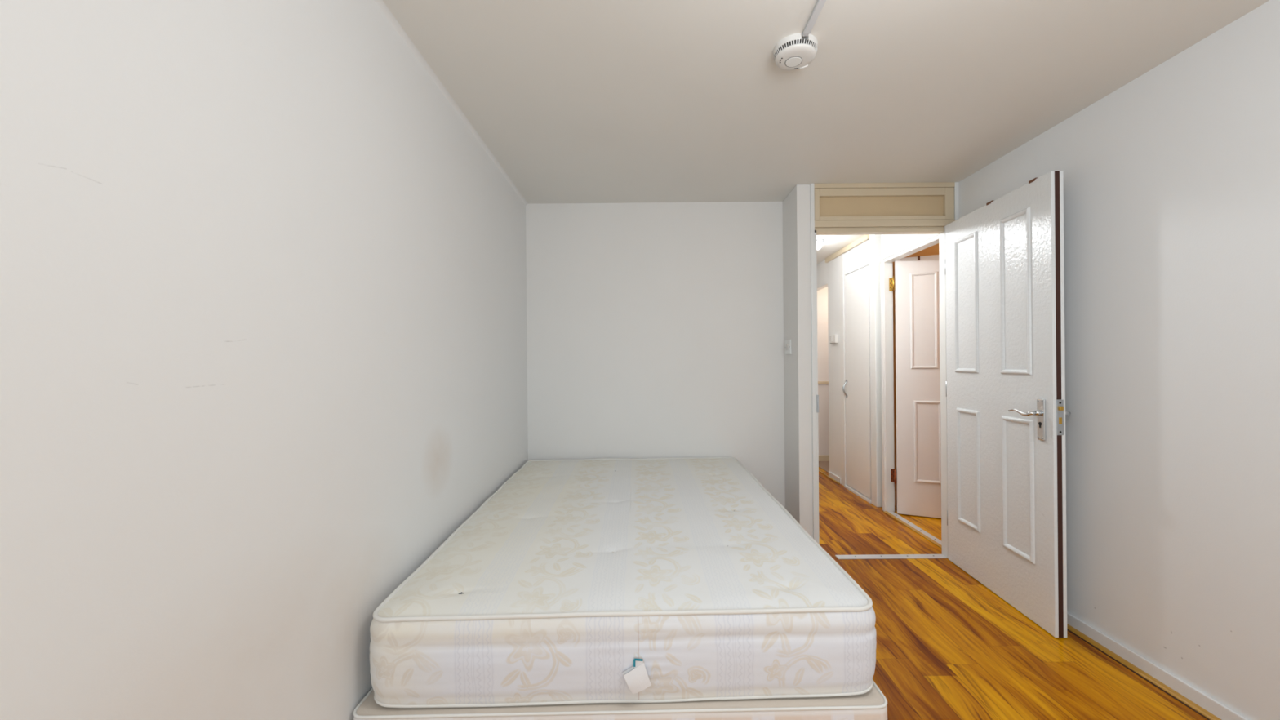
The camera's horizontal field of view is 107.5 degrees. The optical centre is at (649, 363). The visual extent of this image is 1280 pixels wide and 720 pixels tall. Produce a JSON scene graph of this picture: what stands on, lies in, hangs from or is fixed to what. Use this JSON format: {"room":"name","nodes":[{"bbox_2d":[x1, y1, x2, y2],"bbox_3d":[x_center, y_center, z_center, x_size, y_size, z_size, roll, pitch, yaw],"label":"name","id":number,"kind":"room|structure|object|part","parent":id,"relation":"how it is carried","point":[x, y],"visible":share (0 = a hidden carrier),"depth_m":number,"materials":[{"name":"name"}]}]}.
{"room":"bedroom","nodes":[
{"label":"bedroom","id":0,"kind":"room"},
{"bbox_2d":[0,0,528,719],"bbox_3d":[-0.832,0.066,0.400,0.236,2.262,5.600,0,0,0],"label":"wall","id":1,"kind":"structure","parent":0,"point":[263,348],"depth_m":0.87,"materials":[{"name":"white paint"}]},
{"bbox_2d":[525,201,785,507],"bbox_3d":[0.043,0.059,3.165,1.715,2.262,0.070,0,0,0],"label":"wall","id":2,"kind":"structure","parent":0,"point":[655,330],"depth_m":3.13,"materials":[{"name":"white paint"}]},
{"bbox_2d":[782,184,813,537],"bbox_3d":[0.943,0.051,4.290,0.085,2.262,2.920,0,0,0],"label":"wall","id":3,"kind":"structure","parent":0,"point":[796,206],"depth_m":2.83,"materials":[{"name":"white paint"}]},
{"bbox_2d":[785,339,791,354],"bbox_3d":[0.892,-0.104,3.015,0.014,0.092,0.112,0,0,0],"label":"light switch","id":4,"kind":"object","parent":3,"relation":"attached to","point":[788,343],"visible":1,"depth_m":2.99,"materials":[{"name":"white plastic"}]},
{"bbox_2d":[817,286,829,455],"bbox_3d":[2.540,0.037,5.230,1.220,2.262,0.860,0,0,0],"label":"wall","id":5,"kind":"structure","parent":0,"point":[822,295],"depth_m":5.60,"materials":[{"name":"white paint"}]},
{"bbox_2d":[817,381,828,383],"bbox_3d":[2.517,0.228,5.593,1.170,0.030,0.015,0,0,0],"label":"trim","id":6,"kind":"structure","parent":5,"relation":"attached to","point":[819,382],"depth_m":5.59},
{"bbox_2d":[818,454,829,461],"bbox_3d":[2.525,1.131,5.593,1.170,0.075,0.015,0,0,0],"label":"baseboard","id":7,"kind":"structure","parent":5,"relation":"attached to","point":[821,458],"depth_m":5.59,"materials":[{"name":"beige wood"}]},
{"bbox_2d":[382,0,1269,264],"bbox_3d":[1.390,-1.134,1.775,4.700,0.100,8.450,0,0,0],"label":"ceiling","id":8,"kind":"structure","parent":0,"point":[576,101],"depth_m":1.78,"materials":[{"name":"white paint"}]},
{"bbox_2d":[773,32,817,70],"bbox_3d":[0.499,-1.054,1.600,0.145,0.046,0.145,0,0,0],"label":"smoke detector","id":9,"kind":"object","parent":8,"relation":"attached to","point":[792,52],"visible":1,"depth_m":1.57,"materials":[{"name":"white plastic"}]},
{"bbox_2d":[802,0,826,36],"bbox_3d":[0.509,-1.070,-0.376,0.021,0.014,3.808,0,0,0],"label":"cable trunking","id":10,"kind":"object","parent":8,"relation":"attached to","point":[820,4],"visible":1,"depth_m":1.44,"materials":[{"name":"white plastic"}]},
{"bbox_2d":[816,239,824,249],"bbox_3d":[1.496,-1.046,4.150,0.104,0.078,0.104,0,0,0],"label":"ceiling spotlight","id":11,"kind":"object","parent":8,"relation":"attached to","point":[819,242],"visible":0.81,"depth_m":4.13,"materials":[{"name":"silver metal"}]},
{"bbox_3d":[1.496,-1.035,4.150,0.056,0.056,0.056,0,0,0],"label":"bulb","id":12,"kind":"part","parent":11,"relation":"part of","materials":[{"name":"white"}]},
{"bbox_2d":[892,243,938,505],"bbox_3d":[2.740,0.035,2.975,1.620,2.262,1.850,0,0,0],"label":"door frame","id":13,"kind":"structure","parent":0,"point":[933,250],"depth_m":3.86,"materials":[{"name":"beige wood"}]},
{"bbox_2d":[818,461,1207,719],"bbox_3d":[1.411,1.215,1.725,4.700,0.086,8.350,0,0,0],"label":"floor","id":14,"kind":"structure","parent":0,"point":[948,646],"depth_m":1.93,"materials":[{"name":"laminate"}]},
{"bbox_2d":[352,680,887,719],"bbox_3d":[-0.082,1.044,2.150,1.406,0.293,1.887,0,0,-1],"label":"base","id":15,"kind":"object","parent":14,"relation":"on","point":[872,704],"visible":0.19,"depth_m":1.22,"materials":[{"name":"fabric"}]},
{"bbox_2d":[369,457,876,707],"bbox_3d":[-0.084,0.757,2.158,1.382,0.281,1.904,0,0,-1],"label":"mattress","id":16,"kind":"object","parent":15,"relation":"on","point":[610,580],"visible":1,"depth_m":1.29,"materials":[{"name":"white fabric"}]},
{"bbox_3d":[-0.086,0.641,2.166,1.345,0.049,1.852,0,0,-1],"label":"panel","id":17,"kind":"part","parent":16,"relation":"part of","materials":[{"name":"white fabric"}]},
{"bbox_2d":[839,240,871,503],"bbox_3d":[2.067,0.065,4.237,0.508,2.215,0.623,0,0,0],"label":"door","id":18,"kind":"structure","parent":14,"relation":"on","point":[854,264],"depth_m":4.21,"materials":[{"name":"paint"}]},
{"bbox_3d":[1.891,0.066,4.499,0.080,2.215,0.098,0,0,0],"label":"post","id":19,"kind":"part","parent":18,"relation":"part of","materials":[{"name":"paint"}]},
{"bbox_3d":[1.837,0.239,4.397,0.046,0.176,0.026,0,0,0],"label":"handle","id":20,"kind":"part","parent":18,"relation":"part of","materials":[{"name":"silver metal"}]},
{"bbox_3d":[1.854,-0.935,4.194,0.016,0.206,0.486,0,0,0],"label":"door","id":21,"kind":"part","parent":18,"relation":"part of","materials":[{"name":"paint"}]},
{"bbox_2d":[835,554,947,559],"bbox_3d":[1.467,1.174,2.845,0.657,0.007,0.054,0,0,0],"label":"threshold strip","id":22,"kind":"object","parent":14,"relation":"on","point":[870,556],"visible":1,"depth_m":2.84,"materials":[{"name":"silver metal"}]},
{"bbox_2d":[888,511,942,545],"bbox_3d":[1.900,1.170,3.295,0.045,0.007,0.790,0,0,0],"label":"threshold strip","id":23,"kind":"object","parent":14,"relation":"on","point":[894,513],"visible":0.68,"depth_m":3.31,"materials":[{"name":"silver metal"}]},
{"bbox_2d":[817,0,1279,719],"bbox_3d":[1.905,0.042,1.675,0.090,2.262,8.150,0,0,0],"label":"wall","id":24,"kind":"structure","parent":0,"point":[1171,177],"depth_m":1.66,"materials":[{"name":"white paint"}]},
{"bbox_2d":[830,334,838,343],"bbox_3d":[1.841,-0.240,4.686,0.034,0.086,0.163,0,0,0],"label":"thermostat","id":25,"kind":"object","parent":24,"relation":"attached to","point":[833,338],"visible":1,"depth_m":4.64,"materials":[{"name":"white plastic"}]},
{"bbox_2d":[828,471,840,484],"bbox_3d":[1.863,1.146,4.700,0.015,0.055,0.300,0,0,0],"label":"baseboard","id":26,"kind":"structure","parent":24,"relation":"attached to","point":[832,475],"depth_m":4.68,"materials":[{"name":"white wood"}]},
{"bbox_2d":[825,235,869,262],"bbox_3d":[1.838,-1.065,4.393,0.026,0.047,0.945,0,0,0],"label":"trim","id":27,"kind":"structure","parent":24,"relation":"attached to","point":[864,237],"depth_m":4.31,"materials":[{"name":"beige wood"}]},
{"bbox_2d":[818,470,942,548],"bbox_3d":[1.856,1.169,4.295,0.033,0.010,2.810,0,0,0],"label":"trim","id":28,"kind":"structure","parent":24,"relation":"attached to","point":[921,534],"depth_m":3.36,"materials":[{"name":"orange wood"}]},
{"bbox_2d":[809,182,959,557],"bbox_3d":[1.466,0.046,3.363,0.970,2.262,1.110,0,0,0],"label":"door frame","id":29,"kind":"structure","parent":24,"relation":"attached to","point":[839,208],"depth_m":2.84,"materials":[{"name":"white wood"}]},
{"bbox_3d":[1.015,0.244,2.832,0.010,0.105,0.036,0,0,0],"label":"strike plate","id":30,"kind":"part","parent":29,"relation":"part of","materials":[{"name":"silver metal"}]},
{"bbox_3d":[1.404,-0.948,2.851,0.756,0.123,0.018,0,0,0],"label":"panel","id":31,"kind":"part","parent":29,"relation":"part of","materials":[{"name":"beige wood"}]},
{"bbox_3d":[1.416,-0.959,2.845,0.840,0.192,0.050,0,0,0],"label":"panel frame","id":32,"kind":"part","parent":29,"relation":"part of","materials":[{"name":"beige wood"}]},
{"bbox_3d":[1.884,-0.974,3.317,0.015,0.176,0.765,0,0,0],"label":"panel","id":33,"kind":"part","parent":29,"relation":"part of","materials":[{"name":"white paint"}]},
{"bbox_2d":[888,254,941,518],"bbox_3d":[2.256,0.171,3.511,0.802,1.982,0.072,0,0,24],"label":"door","id":34,"kind":"structure","parent":24,"relation":"in","point":[917,477],"depth_m":3.57,"materials":[{"name":"paint"}]},
{"bbox_3d":[1.907,-0.621,3.693,0.030,0.100,0.004,0,0,0],"label":"hinge plate","id":35,"kind":"part","parent":34,"relation":"part of","materials":[{"name":"gold metal"}]},
{"bbox_3d":[1.920,0.883,3.693,0.030,0.100,0.004,0,0,0],"label":"hinge plate","id":36,"kind":"part","parent":34,"relation":"part of","materials":[{"name":"brown metal"}]},
{"bbox_3d":[2.084,-0.324,3.551,0.183,0.732,0.009,-1,0,24],"label":"panel moulding","id":37,"kind":"part","parent":34,"relation":"part of","materials":[{"name":"paint"}]},
{"bbox_3d":[2.109,0.596,3.543,0.184,0.623,0.009,-1,0,24],"label":"panel moulding","id":38,"kind":"part","parent":34,"relation":"part of","materials":[{"name":"paint"}]},
{"bbox_2d":[944,170,1071,637],"bbox_3d":[1.781,0.172,2.397,0.179,1.997,0.821,0,0,4],"label":"door","id":39,"kind":"structure","parent":24,"relation":"in","point":[1004,269],"depth_m":2.25,"materials":[{"name":"white wood"}]},
{"bbox_3d":[1.753,-0.326,2.598,0.011,0.758,0.205,0,0,4],"label":"panel moulding","id":40,"kind":"part","parent":39,"relation":"part of","materials":[{"name":"white wood"}]},
{"bbox_3d":[1.761,0.579,2.591,0.011,0.646,0.200,0,0,4],"label":"panel moulding","id":41,"kind":"part","parent":39,"relation":"part of","materials":[{"name":"white wood"}]},
{"bbox_3d":[1.728,-0.328,2.219,0.011,0.762,0.199,0,0,4],"label":"panel moulding","id":42,"kind":"part","parent":39,"relation":"part of","materials":[{"name":"white wood"}]},
{"bbox_3d":[1.736,0.581,2.212,0.011,0.647,0.204,0,0,4],"label":"panel moulding","id":43,"kind":"part","parent":39,"relation":"part of","materials":[{"name":"white wood"}]},
{"bbox_3d":[1.701,0.221,2.131,0.053,0.032,0.164,0,0,4],"label":"handle","id":44,"kind":"part","parent":39,"relation":"part of","materials":[{"name":"silver metal"}]},
{"bbox_3d":[1.724,0.247,2.060,0.009,0.182,0.042,0,0,4],"label":"handle plate","id":45,"kind":"part","parent":39,"relation":"part of","materials":[{"name":"silver metal"}]},
{"bbox_3d":[1.751,0.231,1.999,0.028,0.152,0.006,0,0,4],"label":"lock plate","id":46,"kind":"part","parent":39,"relation":"part of","materials":[{"name":"silver metal"}]},
{"bbox_3d":[1.820,0.220,2.123,0.065,0.031,0.164,0,0,4],"label":"handle","id":47,"kind":"part","parent":39,"relation":"part of","materials":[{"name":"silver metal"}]},
{"bbox_2d":[1066,623,1221,719],"bbox_3d":[1.853,1.168,0.258,0.028,0.011,5.115,0,0,0],"label":"trim","id":48,"kind":"structure","parent":24,"relation":"attached to","point":[1201,711],"depth_m":1.75,"materials":[{"name":"orange wood"}]},
{"bbox_2d":[1066,611,1248,719],"bbox_3d":[1.873,1.145,0.260,0.013,0.058,5.120,0,0,0],"label":"baseboard","id":49,"kind":"structure","parent":24,"relation":"attached to","point":[1190,692],"depth_m":1.72,"materials":[{"name":"white wood"}]}
]}

